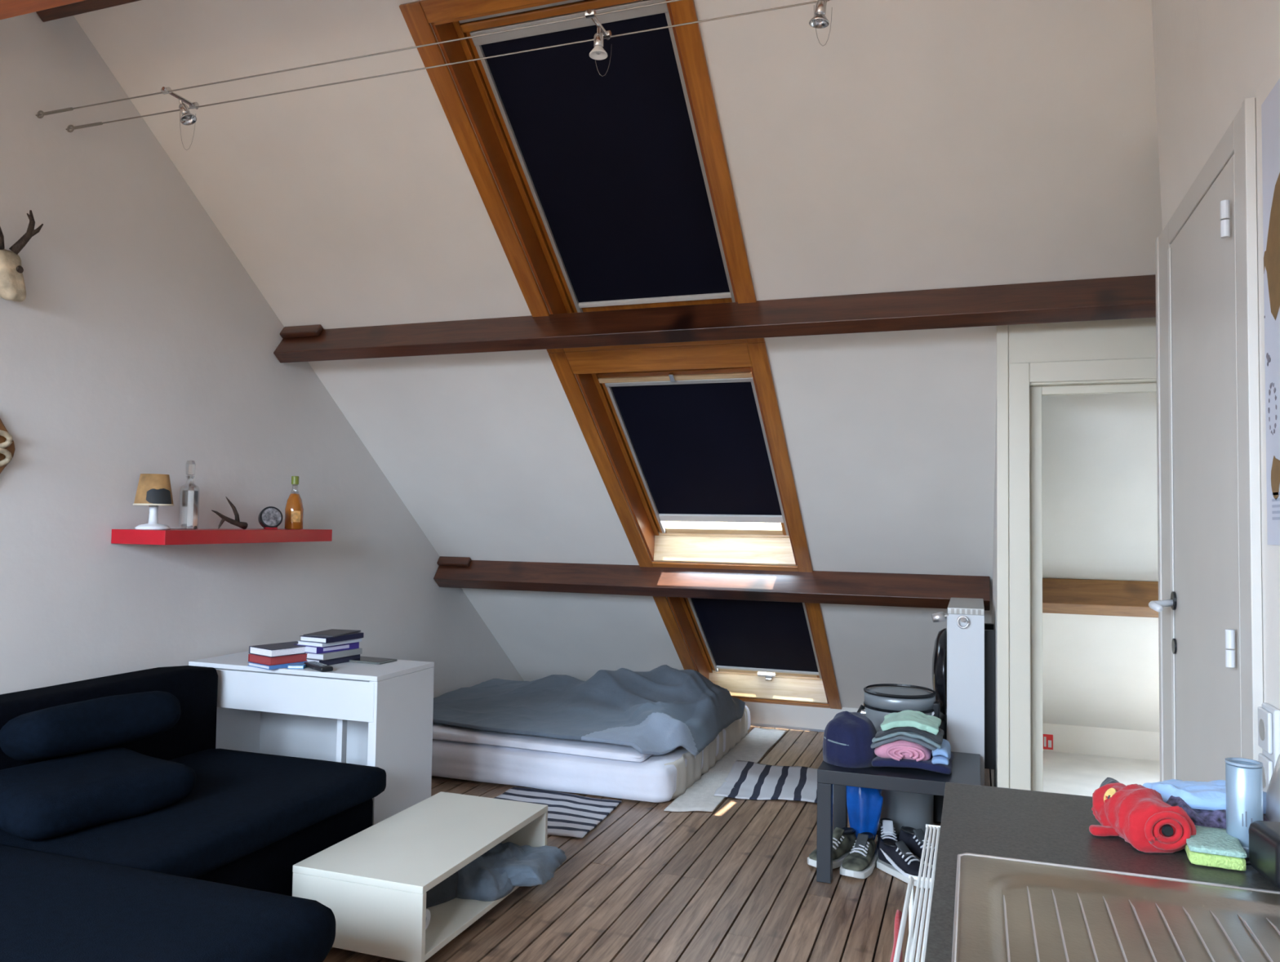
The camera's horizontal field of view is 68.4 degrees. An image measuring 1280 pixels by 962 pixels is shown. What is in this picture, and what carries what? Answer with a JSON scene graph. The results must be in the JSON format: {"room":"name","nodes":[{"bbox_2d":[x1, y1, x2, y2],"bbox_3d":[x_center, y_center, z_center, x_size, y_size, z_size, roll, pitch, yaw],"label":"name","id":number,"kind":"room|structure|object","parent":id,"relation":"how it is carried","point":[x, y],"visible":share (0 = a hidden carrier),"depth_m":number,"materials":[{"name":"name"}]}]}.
{"room":"attic studio apartment","nodes":[
{"label":"attic studio apartment","id":0,"kind":"room"},
{"bbox_2d":[0,12,524,697],"bbox_3d":[-2.397,-0.587,2.156,0.150,4.026,9.540,0,-3,20],"label":"wall","id":1,"kind":"structure","parent":0,"point":[139,341],"depth_m":3.51,"materials":[{"name":"white paint"}]},
{"bbox_2d":[0,417,15,473],"bbox_3d":[-2.021,-0.105,2.913,0.045,0.255,0.198,0,-3,20],"label":"wall plaque","id":2,"kind":"object","parent":1,"relation":"attached to","point":[7,448],"visible":1,"depth_m":2.96,"materials":[{"name":"brown wood"}]},
{"bbox_2d":[0,209,43,302],"bbox_3d":[-1.987,-0.719,2.952,0.084,0.301,0.179,0,-3,20],"label":"trophy","id":3,"kind":"object","parent":1,"relation":"attached to","point":[12,286],"visible":1,"depth_m":2.96,"materials":[{"name":"beige"}]},
{"bbox_2d":[16,265,23,273],"bbox_3d":[-1.951,-0.665,2.963,0.004,0.024,0.023,0,-3,20],"label":"socket","id":4,"kind":"object","parent":3,"relation":"attached to","point":[20,269],"depth_m":2.96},
{"bbox_2d":[111,528,332,544],"bbox_3d":[-1.618,0.218,3.744,0.248,0.051,0.905,0,-3,20],"label":"wall shelf","id":5,"kind":"object","parent":1,"relation":"attached to","point":[171,536],"visible":0.91,"depth_m":3.50,"materials":[{"name":"red paint"}]},
{"bbox_2d":[133,473,186,529],"bbox_3d":[-1.739,0.076,3.410,0.131,0.198,0.193,0,-2,8],"label":"table lamp","id":6,"kind":"object","parent":5,"relation":"on","point":[153,490],"visible":1,"depth_m":3.34,"materials":[{"name":"white fabric"}]},
{"bbox_2d":[178,460,199,528],"bbox_3d":[-1.695,0.052,3.546,0.068,0.260,0.065,1,-2,2],"label":"decanter","id":7,"kind":"object","parent":5,"relation":"on","point":[184,485],"visible":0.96,"depth_m":3.54,"materials":[{"name":"clear glass"}]},
{"bbox_2d":[211,496,248,528],"bbox_3d":[-1.617,0.126,3.706,0.029,0.129,0.181,0,-3,20],"label":"antler mount","id":8,"kind":"object","parent":5,"relation":"on","point":[243,525],"visible":0.99,"depth_m":3.72,"materials":[{"name":"brown"}]},
{"bbox_2d":[257,506,282,528],"bbox_3d":[-1.538,0.154,3.924,0.092,0.096,0.055,2,-3,-33],"label":"alarm clock","id":9,"kind":"object","parent":5,"relation":"on","point":[270,517],"visible":1,"depth_m":3.90,"materials":[{"name":"black plastic"}]},
{"bbox_2d":[284,475,303,528],"bbox_3d":[-1.492,0.093,4.070,0.076,0.228,0.076,0,-3,20],"label":"liquor bottle","id":10,"kind":"object","parent":5,"relation":"on","point":[294,509],"visible":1,"depth_m":4.04,"materials":[{"name":"orange glass"}]},
{"bbox_2d":[35,0,682,118],"bbox_3d":[-0.377,-1.201,2.522,3.411,0.026,0.010,0,-3,20],"label":"cable","id":11,"kind":"object","parent":1,"relation":"attached to","point":[71,108],"visible":1,"depth_m":2.68,"materials":[{"name":"metal"}]},
{"bbox_2d":[66,0,830,132],"bbox_3d":[-0.340,-1.193,2.625,3.411,0.026,0.010,0,-3,20],"label":"cable","id":12,"kind":"object","parent":1,"relation":"attached to","point":[73,127],"visible":1,"depth_m":2.70,"materials":[{"name":"metal"}]},
{"bbox_2d":[160,86,199,150],"bbox_3d":[-1.428,-1.129,2.952,0.077,0.164,0.134,0,-3,20],"label":"light","id":13,"kind":"object","parent":12,"relation":"hanging from","point":[187,118],"visible":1,"depth_m":2.95,"materials":[{"name":"silver metal"}]},
{"bbox_2d":[585,8,611,75],"bbox_3d":[-0.110,-1.145,2.483,0.049,0.134,0.134,0,-3,20],"label":"light","id":14,"kind":"object","parent":12,"relation":"hanging from","point":[598,53],"visible":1,"depth_m":2.48,"materials":[{"name":"silver metal"}]},
{"bbox_2d":[808,0,831,45],"bbox_3d":[0.434,-1.140,2.290,0.053,0.144,0.134,0,-3,20],"label":"light","id":15,"kind":"object","parent":12,"relation":"hanging from","point":[820,20],"visible":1,"depth_m":2.31,"materials":[{"name":"silver metal"}]},
{"bbox_2d":[73,0,1162,732],"bbox_3d":[0.983,-0.648,3.518,5.705,3.873,4.822,0,-3,20],"label":"ceiling","id":16,"kind":"structure","parent":0,"point":[927,144],"depth_m":3.53,"materials":[{"name":"white paint"}]},
{"bbox_2d":[35,0,141,22],"bbox_3d":[-0.363,-1.587,2.557,3.405,0.144,0.134,0,-3,20],"label":"beam","id":17,"kind":"structure","parent":16,"relation":"attached to","point":[87,6],"depth_m":3.04,"materials":[{"name":"brown wood"}]},
{"bbox_2d":[399,0,764,352],"bbox_3d":[-0.119,-1.053,3.323,0.920,0.989,1.211,0,-3,20],"label":"window","id":18,"kind":"structure","parent":16,"relation":"attached to","point":[615,188],"depth_m":3.27,"materials":[{"name":"brown wood"}]},
{"bbox_2d":[459,0,641,32],"bbox_3d":[-0.254,-1.481,2.936,0.691,0.049,0.051,0,-3,20],"label":"vent","id":19,"kind":"object","parent":18,"relation":"attached to","point":[570,9],"depth_m":2.96,"materials":[{"name":"grey metal"}]},
{"bbox_2d":[548,341,813,572],"bbox_3d":[0.253,-0.060,4.366,0.920,1.026,1.260,0,-3,20],"label":"window","id":20,"kind":"structure","parent":16,"relation":"attached to","point":[693,437],"depth_m":4.38,"materials":[{"name":"brown wood"}]},
{"bbox_2d":[596,367,752,382],"bbox_3d":[0.142,-0.458,4.049,0.691,0.049,0.051,0,-3,20],"label":"vent","id":21,"kind":"object","parent":20,"relation":"attached to","point":[732,374],"depth_m":4.03,"materials":[{"name":"brown metal"}]},
{"bbox_2d":[433,555,990,610],"bbox_3d":[0.248,0.520,4.928,2.966,0.176,0.150,0,-3,20],"label":"beam","id":22,"kind":"structure","parent":16,"relation":"attached to","point":[873,588],"depth_m":4.83,"materials":[{"name":"brown wood"}]},
{"bbox_2d":[273,274,1155,362],"bbox_3d":[0.909,-0.605,3.310,5.297,0.165,0.135,0,-3,20],"label":"beam","id":23,"kind":"structure","parent":16,"relation":"attached to","point":[1131,296],"depth_m":3.45,"materials":[{"name":"brown wood"}]},
{"bbox_2d":[653,595,841,709],"bbox_3d":[0.630,0.900,5.426,0.920,0.933,1.162,0,-3,20],"label":"window","id":24,"kind":"structure","parent":16,"relation":"attached to","point":[766,650],"depth_m":5.60,"materials":[{"name":"brown wood"}]},
{"bbox_2d":[1042,577,1158,617],"bbox_3d":[2.798,0.528,4.020,2.219,0.159,0.150,0,-3,20],"label":"beam","id":25,"kind":"structure","parent":16,"relation":"attached to","point":[1060,595],"depth_m":4.24,"materials":[{"name":"brown wood"}]},
{"bbox_2d":[323,725,1159,961],"bbox_3d":[0.144,1.371,1.158,5.305,0.103,9.340,0,-3,20],"label":"floor","id":26,"kind":"structure","parent":0,"point":[735,881],"depth_m":3.24,"materials":[{"name":"brown wood"}]},
{"bbox_2d":[0,665,386,961],"bbox_3d":[-1.411,0.978,2.295,1.574,0.671,2.268,0,-3,20],"label":"sofa","id":27,"kind":"object","parent":26,"relation":"on","point":[206,875],"visible":0.83,"depth_m":2.46,"materials":[{"name":"black fabric"}]},
{"bbox_2d":[0,690,181,760],"bbox_3d":[-1.693,0.755,2.925,0.210,0.170,0.505,0,-3,28],"label":"cushion","id":28,"kind":"object","parent":27,"relation":"on","point":[70,728],"visible":1,"depth_m":2.82,"materials":[{"name":"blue fabric"}]},
{"bbox_2d":[0,746,195,839],"bbox_3d":[-1.608,0.885,2.706,0.408,0.134,0.507,-1,-3,29],"label":"cushion","id":29,"kind":"object","parent":27,"relation":"on","point":[76,792],"visible":1,"depth_m":2.60,"materials":[{"name":"blue fabric"}]},
{"bbox_2d":[0,844,335,961],"bbox_3d":[-1.512,0.965,1.766,1.410,0.148,1.203,0,-3,20],"label":"cushion","id":30,"kind":"object","parent":27,"relation":"on","point":[57,904],"depth_m":1.98,"materials":[{"name":"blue fabric"}]},
{"bbox_2d":[0,748,386,878],"bbox_3d":[-1.427,1.012,2.872,0.787,0.105,1.144,0,-3,20],"label":"seat cushion","id":31,"kind":"object","parent":27,"relation":"on","point":[240,805],"depth_m":2.76,"materials":[{"name":"blue fabric"}]},
{"bbox_2d":[188,650,434,825],"bbox_3d":[-1.291,1.059,3.686,0.865,0.700,0.380,0,-3,20],"label":"desk","id":32,"kind":"object","parent":26,"relation":"on","point":[380,715],"visible":0.49,"depth_m":3.57,"materials":[{"name":"white laminate"}]},
{"bbox_2d":[247,660,306,669],"bbox_3d":[-1.361,0.697,3.622,0.145,0.014,0.230,-1,-3,37],"label":"book","id":33,"kind":"object","parent":32,"relation":"on","point":[251,664],"visible":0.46,"depth_m":3.53,"materials":[{"name":"paper"}]},
{"bbox_2d":[248,653,307,665],"bbox_3d":[-1.366,0.676,3.625,0.150,0.028,0.215,-1,-3,37],"label":"book","id":34,"kind":"object","parent":33,"relation":"on","point":[264,660],"visible":0.59,"depth_m":3.55,"materials":[{"name":"paper"}]},
{"bbox_2d":[248,640,306,657],"bbox_3d":[-1.368,0.647,3.633,0.150,0.028,0.210,-1,-3,37],"label":"book","id":35,"kind":"object","parent":34,"relation":"on","point":[279,649],"visible":0.77,"depth_m":3.57,"materials":[{"name":"paper"}]},
{"bbox_2d":[287,662,306,668],"bbox_3d":[-1.290,0.696,3.549,0.060,0.012,0.060,1,-2,-3],"label":"book","id":36,"kind":"object","parent":32,"relation":"on","point":[295,665],"visible":0.86,"depth_m":3.52,"materials":[{"name":"paper"}]},
{"bbox_2d":[303,661,333,671],"bbox_3d":[-1.203,0.693,3.524,0.048,0.020,0.170,3,-3,-40],"label":"remote control","id":37,"kind":"object","parent":32,"relation":"on","point":[316,665],"visible":1,"depth_m":3.48,"materials":[{"name":"black plastic"}]},
{"bbox_2d":[306,653,359,664],"bbox_3d":[-1.225,0.698,3.701,0.135,0.024,0.205,-1,-3,30],"label":"book","id":38,"kind":"object","parent":32,"relation":"on","point":[344,659],"visible":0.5,"depth_m":3.65,"materials":[{"name":"paper"}]},
{"bbox_2d":[306,648,362,659],"bbox_3d":[-1.215,0.674,3.699,0.135,0.022,0.205,0,-3,27],"label":"book","id":39,"kind":"object","parent":38,"relation":"on","point":[326,655],"visible":0.68,"depth_m":3.63,"materials":[{"name":"paper"}]},
{"bbox_2d":[295,641,359,653],"bbox_3d":[-1.232,0.650,3.706,0.136,0.026,0.205,-1,-3,32],"label":"book","id":40,"kind":"object","parent":39,"relation":"on","point":[310,649],"visible":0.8,"depth_m":3.64,"materials":[{"name":"paper"}]},
{"bbox_2d":[297,637,361,646],"bbox_3d":[-1.218,0.629,3.702,0.135,0.014,0.205,0,-3,28],"label":"book","id":41,"kind":"object","parent":40,"relation":"on","point":[300,642],"visible":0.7,"depth_m":3.63,"materials":[{"name":"paper"}]},
{"bbox_2d":[299,631,364,643],"bbox_3d":[-1.209,0.611,3.700,0.135,0.020,0.205,0,-3,25],"label":"book","id":42,"kind":"object","parent":41,"relation":"on","point":[358,634],"visible":0.79,"depth_m":3.63,"materials":[{"name":"paper"}]},
{"bbox_2d":[302,628,360,636],"bbox_3d":[-1.211,0.599,3.712,0.130,0.005,0.200,0,-3,14],"label":"book","id":43,"kind":"object","parent":42,"relation":"on","point":[332,632],"visible":1,"depth_m":3.69,"materials":[{"name":"paper"}]},
{"bbox_2d":[349,655,396,663],"bbox_3d":[-1.070,0.710,3.735,0.180,0.008,0.110,0,-3,22],"label":"tablet","id":44,"kind":"object","parent":32,"relation":"on","point":[370,660],"visible":0.82,"depth_m":3.71,"materials":[{"name":"grey"}]},
{"bbox_2d":[292,791,547,961],"bbox_3d":[-0.673,1.266,3.055,0.440,0.252,0.812,0,-3,20],"label":"coffee table","id":45,"kind":"object","parent":26,"relation":"on","point":[375,881],"visible":0.73,"depth_m":2.80,"materials":[{"name":"beige laminate"}]},
{"bbox_2d":[425,908,431,928],"bbox_3d":[-0.646,1.291,2.776,0.030,0.060,0.060,0,-3,20],"label":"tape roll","id":46,"kind":"object","parent":45,"relation":"on","point":[428,911],"visible":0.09,"depth_m":2.78,"materials":[{"name":"white plastic"}]},
{"bbox_2d":[426,871,458,907],"bbox_3d":[-0.691,1.255,3.144,0.304,0.162,0.539,0,-3,22],"label":"shirt","id":47,"kind":"object","parent":45,"relation":"on","point":[445,891],"visible":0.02,"depth_m":2.97,"materials":[{"name":"grey fabric"}]},
{"bbox_2d":[424,885,519,960],"bbox_3d":[-0.674,1.343,3.052,0.437,0.018,0.771,0,-3,20],"label":"shelf","id":48,"kind":"object","parent":45,"relation":"attached to","point":[449,918],"depth_m":2.86,"materials":[{"name":"beige laminate"}]},
{"bbox_2d":[456,841,524,901],"bbox_3d":[-0.518,1.279,3.152,0.266,0.120,0.335,1,-2,-3],"label":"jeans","id":49,"kind":"object","parent":45,"relation":"on","point":[477,880],"visible":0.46,"depth_m":3.04,"materials":[{"name":"blue fabric"}]},
{"bbox_2d":[492,841,566,886],"bbox_3d":[-0.411,1.298,3.201,0.250,0.081,0.291,0,-3,20],"label":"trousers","id":50,"kind":"object","parent":45,"relation":"on","point":[537,865],"visible":0.69,"depth_m":3.13,"materials":[{"name":"blue fabric"}]},
{"bbox_2d":[493,786,622,837],"bbox_3d":[-0.416,1.432,4.095,0.580,0.014,0.561,0,-3,20],"label":"rug","id":51,"kind":"object","parent":26,"relation":"on","point":[571,815],"visible":0.63,"depth_m":4.13,"materials":[{"name":"grey fabric"}]},
{"bbox_2d":[431,705,751,802],"bbox_3d":[-0.348,1.401,5.240,1.623,0.176,1.700,0,-3,20],"label":"mattress","id":52,"kind":"object","parent":26,"relation":"on","point":[667,776],"visible":0.48,"depth_m":4.40,"materials":[{"name":"white fabric"}]},
{"bbox_2d":[432,722,652,761],"bbox_3d":[-0.465,1.274,5.106,1.466,0.055,1.290,0,-3,20],"label":"sheet","id":53,"kind":"object","parent":52,"relation":"on","point":[440,731],"visible":0.16,"depth_m":4.47,"materials":[{"name":"white fabric"}]},
{"bbox_2d":[432,664,745,755],"bbox_3d":[-0.361,1.181,5.119,1.612,0.306,1.368,0,-3,20],"label":"duvet","id":54,"kind":"object","parent":52,"relation":"on","point":[661,709],"visible":0.97,"depth_m":4.94,"materials":[{"name":"fabric"}]},
{"bbox_2d":[663,727,786,811],"bbox_3d":[0.501,1.484,4.939,0.204,0.010,1.797,0,-3,20],"label":"rug","id":55,"kind":"object","parent":26,"relation":"on","point":[700,796],"visible":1,"depth_m":4.77,"materials":[{"name":"beige fabric"}]},
{"bbox_2d":[714,760,833,804],"bbox_3d":[0.684,1.468,4.602,0.548,0.017,0.662,0,-3,14],"label":"rug","id":56,"kind":"object","parent":26,"relation":"on","point":[746,780],"visible":0.79,"depth_m":4.57,"materials":[{"name":"white fabric"}]},
{"bbox_2d":[807,826,856,868],"bbox_3d":[0.727,1.376,3.552,0.254,0.114,0.106,3,-3,-42],"label":"sneaker","id":57,"kind":"object","parent":26,"relation":"on","point":[844,837],"visible":0.69,"depth_m":3.54,"materials":[{"name":"fabric"}]},
{"bbox_2d":[840,831,877,878],"bbox_3d":[0.811,1.374,3.478,0.106,0.114,0.254,-1,-3,30],"label":"sneaker","id":58,"kind":"object","parent":26,"relation":"on","point":[860,861],"visible":1,"depth_m":3.44,"materials":[{"name":"fabric"}]},
{"bbox_2d":[845,785,883,839],"bbox_3d":[0.881,1.279,3.693,0.144,0.322,0.148,0,-3,20],"label":"plastic bag","id":59,"kind":"object","parent":26,"relation":"on","point":[864,805],"visible":0.46,"depth_m":3.64,"materials":[{"name":"blue plastic"}]},
{"bbox_2d":[875,817,898,859],"bbox_3d":[0.961,1.383,3.642,0.106,0.114,0.254,0,-2,10],"label":"sneaker","id":60,"kind":"object","parent":26,"relation":"on","point":[886,830],"visible":0.57,"depth_m":3.66,"materials":[{"name":"black fabric"}]},
{"bbox_2d":[857,683,939,838],"bbox_3d":[1.089,1.166,3.955,0.296,0.579,0.296,2,-3,-28],"label":"pedal bin","id":61,"kind":"object","parent":26,"relation":"on","point":[914,810],"visible":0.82,"depth_m":3.84,"materials":[{"name":"grey metal"}]},
{"bbox_2d":[816,751,981,883],"bbox_3d":[0.968,1.236,3.485,0.550,0.395,0.470,0,-3,20],"label":"side table","id":62,"kind":"object","parent":26,"relation":"on","point":[966,769],"visible":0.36,"depth_m":3.34,"materials":[{"name":"black laminate"}]},
{"bbox_2d":[822,710,876,768],"bbox_3d":[0.783,0.946,3.497,0.198,0.178,0.229,0,-3,20],"label":"cap","id":63,"kind":"object","parent":62,"relation":"on","point":[848,736],"visible":0.98,"depth_m":3.42,"materials":[{"name":"fabric"}]},
{"bbox_2d":[871,752,953,773],"bbox_3d":[1.000,1.013,3.453,0.276,0.041,0.266,0,-3,20],"label":"sweater","id":64,"kind":"object","parent":62,"relation":"on","point":[877,761],"visible":0.5,"depth_m":3.34,"materials":[{"name":"fabric"}]},
{"bbox_2d":[874,739,932,761],"bbox_3d":[0.964,0.966,3.440,0.200,0.072,0.215,0,-3,20],"label":"shirt","id":65,"kind":"object","parent":64,"relation":"on","point":[898,749],"visible":0.62,"depth_m":3.35,"materials":[{"name":"fabric"}]},
{"bbox_2d":[870,734,937,750],"bbox_3d":[0.980,0.942,3.454,0.247,0.056,0.228,0,-3,20],"label":"shirt","id":66,"kind":"object","parent":65,"relation":"on","point":[920,741],"visible":0.38,"depth_m":3.35,"materials":[{"name":"fabric"}]},
{"bbox_2d":[871,726,942,748],"bbox_3d":[0.982,0.923,3.453,0.240,0.053,0.228,0,-3,20],"label":"shirt","id":67,"kind":"object","parent":66,"relation":"on","point":[911,734],"visible":0.27,"depth_m":3.35,"materials":[{"name":"grey fabric"}]},
{"bbox_2d":[875,725,943,744],"bbox_3d":[0.988,0.909,3.450,0.234,0.051,0.221,0,-3,20],"label":"shirt","id":68,"kind":"object","parent":67,"relation":"on","point":[938,738],"visible":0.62,"depth_m":3.37,"materials":[{"name":"grey fabric"}]},
{"bbox_2d":[880,709,941,734],"bbox_3d":[0.991,0.879,3.445,0.205,0.051,0.210,0,-3,20],"label":"shirt","id":69,"kind":"object","parent":68,"relation":"on","point":[908,717],"visible":1,"depth_m":3.39,"materials":[{"name":"fabric"}]},
{"bbox_2d":[931,738,951,764],"bbox_3d":[1.084,0.973,3.390,0.064,0.058,0.205,0,-3,20],"label":"shirt","id":70,"kind":"object","parent":64,"relation":"on","point":[942,755],"visible":0.84,"depth_m":3.31,"materials":[{"name":"fabric"}]},
{"bbox_2d":[876,838,935,888],"bbox_3d":[0.971,1.373,3.402,0.113,0.114,0.274,2,-3,-32],"label":"sneaker","id":71,"kind":"object","parent":26,"relation":"on","point":[895,858],"visible":0.75,"depth_m":3.41,"materials":[{"name":"black fabric"}]},
{"bbox_2d":[893,823,940,961],"bbox_3d":[0.355,0.956,1.237,0.059,0.745,0.865,0,-3,20],"label":"drying rack","id":72,"kind":"object","parent":26,"relation":"on","point":[908,904],"visible":0.74,"depth_m":1.39,"materials":[{"name":"white metal"}]},
{"bbox_2d":[889,909,902,961],"bbox_3d":[0.327,0.869,1.302,0.046,0.371,0.651,0,-3,20],"label":"towel","id":73,"kind":"object","parent":72,"relation":"hanging from","point":[899,913],"visible":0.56,"depth_m":1.47,"materials":[{"name":"fabric"}]},
{"bbox_2d":[898,826,937,867],"bbox_3d":[1.074,1.380,3.541,0.106,0.114,0.274,2,-3,-22],"label":"sneaker","id":74,"kind":"object","parent":26,"relation":"on","point":[913,837],"visible":0.46,"depth_m":3.57,"materials":[{"name":"black fabric"}]},
{"bbox_2d":[933,711,946,822],"bbox_3d":[1.320,1.247,4.142,0.060,0.440,0.267,0,-3,20],"label":"case","id":75,"kind":"object","parent":26,"relation":"on","point":[938,799],"visible":0.17,"depth_m":4.02,"materials":[{"name":"black plastic"}]},
{"bbox_2d":[932,627,946,714],"bbox_3d":[1.323,0.838,4.164,0.060,0.376,0.376,0,-3,20],"label":"lid","id":76,"kind":"object","parent":75,"relation":"on","point":[939,657],"visible":0.88,"depth_m":4.03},
{"bbox_3d":[0.381,0.879,0.360,0.537,0.825,2.172,0,-3,20],"label":"base cabinet","id":77,"kind":"object","parent":26,"relation":"on","visible":0},
{"bbox_2d":[924,782,1279,961],"bbox_3d":[0.381,0.449,0.381,0.552,0.034,2.212,0,-3,20],"label":"countertop","id":78,"kind":"structure","parent":77,"relation":"on","point":[1051,827],"depth_m":1.22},
{"bbox_2d":[1099,777,1119,786],"bbox_3d":[0.702,0.460,1.392,0.045,0.039,0.055,0,-3,20],"label":"gloves","id":79,"kind":"object","parent":78,"relation":"on","point":[1108,780],"visible":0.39,"depth_m":1.40,"materials":[{"name":"fabric"}]},
{"bbox_2d":[951,852,1279,961],"bbox_3d":[0.421,0.511,0.551,0.466,0.150,1.165,0,-3,20],"label":"sink","id":80,"kind":"object","parent":78,"relation":"in","point":[1006,908],"visible":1,"depth_m":1.00,"materials":[{"name":"metal"}]},
{"bbox_2d":[1088,782,1196,853],"bbox_3d":[0.654,0.439,1.248,0.107,0.068,0.138,1,-2,-1],"label":"towel","id":81,"kind":"object","parent":78,"relation":"on","point":[1138,814],"visible":0.99,"depth_m":1.20,"materials":[{"name":"red fabric"}]},
{"bbox_2d":[1184,824,1246,870],"bbox_3d":[0.718,0.459,1.183,0.061,0.023,0.101,0,-3,24],"label":"sponge","id":82,"kind":"object","parent":78,"relation":"on","point":[1213,846],"visible":0.88,"depth_m":1.15,"materials":[{"name":"yellow plastic"}]},
{"bbox_2d":[1165,795,1269,828],"bbox_3d":[0.773,0.451,1.288,0.191,0.050,0.112,0,-3,20],"label":"patterned cloth","id":83,"kind":"object","parent":78,"relation":"on","point":[1210,818],"visible":0.14,"depth_m":1.25,"materials":[{"name":"purple fabric"}]},
{"bbox_2d":[1142,778,1266,813],"bbox_3d":[0.791,0.430,1.304,0.173,0.025,0.103,0,-3,20],"label":"cloth","id":84,"kind":"object","parent":83,"relation":"on","point":[1206,795],"visible":0.65,"depth_m":1.28,"materials":[{"name":"fabric"}]},
{"bbox_2d":[1224,756,1262,857],"bbox_3d":[0.768,0.414,1.197,0.041,0.115,0.041,0,-3,20],"label":"canister","id":85,"kind":"object","parent":78,"relation":"on","point":[1243,779],"visible":0.67,"depth_m":1.18,"materials":[{"name":"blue metal"}]},
{"bbox_2d":[1248,820,1279,888],"bbox_3d":[0.792,0.438,1.089,0.130,0.060,0.092,0,-2,12],"label":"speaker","id":86,"kind":"object","parent":78,"relation":"on","point":[1264,835],"visible":1,"depth_m":1.10},
{"bbox_2d":[1263,754,1279,822],"bbox_3d":[0.886,0.400,1.226,0.136,0.150,0.132,2,-3,-27],"label":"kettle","id":87,"kind":"object","parent":78,"relation":"on","point":[1273,793],"visible":0.49,"depth_m":1.24,"materials":[{"name":"grey metal"}]},
{"bbox_2d":[744,701,1159,760],"bbox_3d":[1.734,1.498,5.628,5.305,0.278,0.150,0,-3,20],"label":"wall","id":88,"kind":"structure","parent":0,"point":[1104,741],"depth_m":5.30,"materials":[{"name":"white paint"}]},
{"bbox_2d":[750,723,824,731],"bbox_3d":[0.613,1.528,5.941,2.982,0.012,0.008,0,-3,20],"label":"baseboard","id":89,"kind":"structure","parent":88,"relation":"attached to","point":[752,724],"depth_m":5.83,"materials":[{"name":"white wood"}]},
{"bbox_2d":[1043,733,1053,749],"bbox_3d":[2.309,1.478,5.341,0.060,0.084,0.003,0,-3,20],"label":"notice","id":90,"kind":"object","parent":88,"relation":"attached to","point":[1047,738],"visible":0.88,"depth_m":5.34,"materials":[{"name":"red laminate"}]},
{"bbox_2d":[991,400,997,786],"bbox_3d":[1.697,0.488,4.398,0.095,1.989,2.280,0,-3,20],"label":"wall","id":91,"kind":"structure","parent":0,"point":[993,771],"depth_m":3.79,"materials":[{"name":"white paint"}]},
{"bbox_2d":[931,597,995,785],"bbox_3d":[1.356,0.986,3.946,0.240,0.947,0.576,0,-3,20],"label":"radiator","id":92,"kind":"object","parent":91,"relation":"attached to","point":[971,641],"visible":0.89,"depth_m":3.71,"materials":[{"name":"white metal"}]},
{"bbox_2d":[947,597,984,615],"bbox_3d":[1.376,0.527,3.973,0.138,0.027,0.552,0,-3,20],"label":"grille","id":93,"kind":"object","parent":92,"relation":"attached to","point":[957,606],"depth_m":3.75,"materials":[{"name":"grey metal"}]},
{"bbox_2d":[1008,317,1156,787],"bbox_3d":[2.350,0.399,2.911,2.323,2.060,0.090,0,-3,20],"label":"wall partition","id":94,"kind":"structure","parent":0,"point":[1128,338],"depth_m":3.21,"materials":[{"name":"beige paint"}]},
{"bbox_2d":[996,324,1008,787],"bbox_3d":[1.252,0.407,3.250,0.038,2.040,0.008,0,-3,20],"label":"trim","id":95,"kind":"structure","parent":94,"relation":"attached to","point":[1002,494],"depth_m":3.25,"materials":[{"name":"beige paint"}]},
{"bbox_2d":[1008,357,1156,791],"bbox_3d":[1.693,0.510,3.123,0.875,1.836,0.091,0,-3,20],"label":"door frame","id":96,"kind":"structure","parent":94,"relation":"in","point":[1025,485],"depth_m":3.23,"materials":[{"name":"beige paint"}]},
{"bbox_2d":[1151,0,1279,710],"bbox_3d":[0.393,-0.688,-0.347,0.283,3.896,6.487,0,-3,20],"label":"wall","id":97,"kind":"structure","parent":0,"point":[1211,56],"depth_m":1.98,"materials":[{"name":"white paint"}]},
{"bbox_2d":[0,0,85,19],"bbox_3d":[-0.513,-1.394,2.135,3.407,0.168,0.150,0,-3,20],"label":"cross beam","id":98,"kind":"structure","parent":97,"relation":"attached to","point":[8,8],"depth_m":2.59,"materials":[{"name":"brown wood"}]},
{"bbox_2d":[1148,97,1263,781],"bbox_3d":[1.287,0.334,2.223,0.080,2.100,0.953,0,-3,20],"label":"door","id":99,"kind":"structure","parent":97,"relation":"in","point":[1208,606],"depth_m":2.09,"materials":[{"name":"paint"}]},
{"bbox_2d":[1257,702,1279,791],"bbox_3d":[1.128,0.489,1.690,0.021,0.170,0.080,0,-3,20],"label":"wall socket","id":100,"kind":"object","parent":97,"relation":"attached to","point":[1268,716],"visible":0.71,"depth_m":1.67,"materials":[{"name":"white plastic"}]},
{"bbox_2d":[1261,78,1279,545],"bbox_3d":[1.056,-0.306,1.462,0.002,0.820,0.600,0,-3,20],"label":"poster","id":101,"kind":"object","parent":97,"relation":"attached to","point":[1270,107],"visible":1,"depth_m":1.69,"materials":[{"name":"paper"}]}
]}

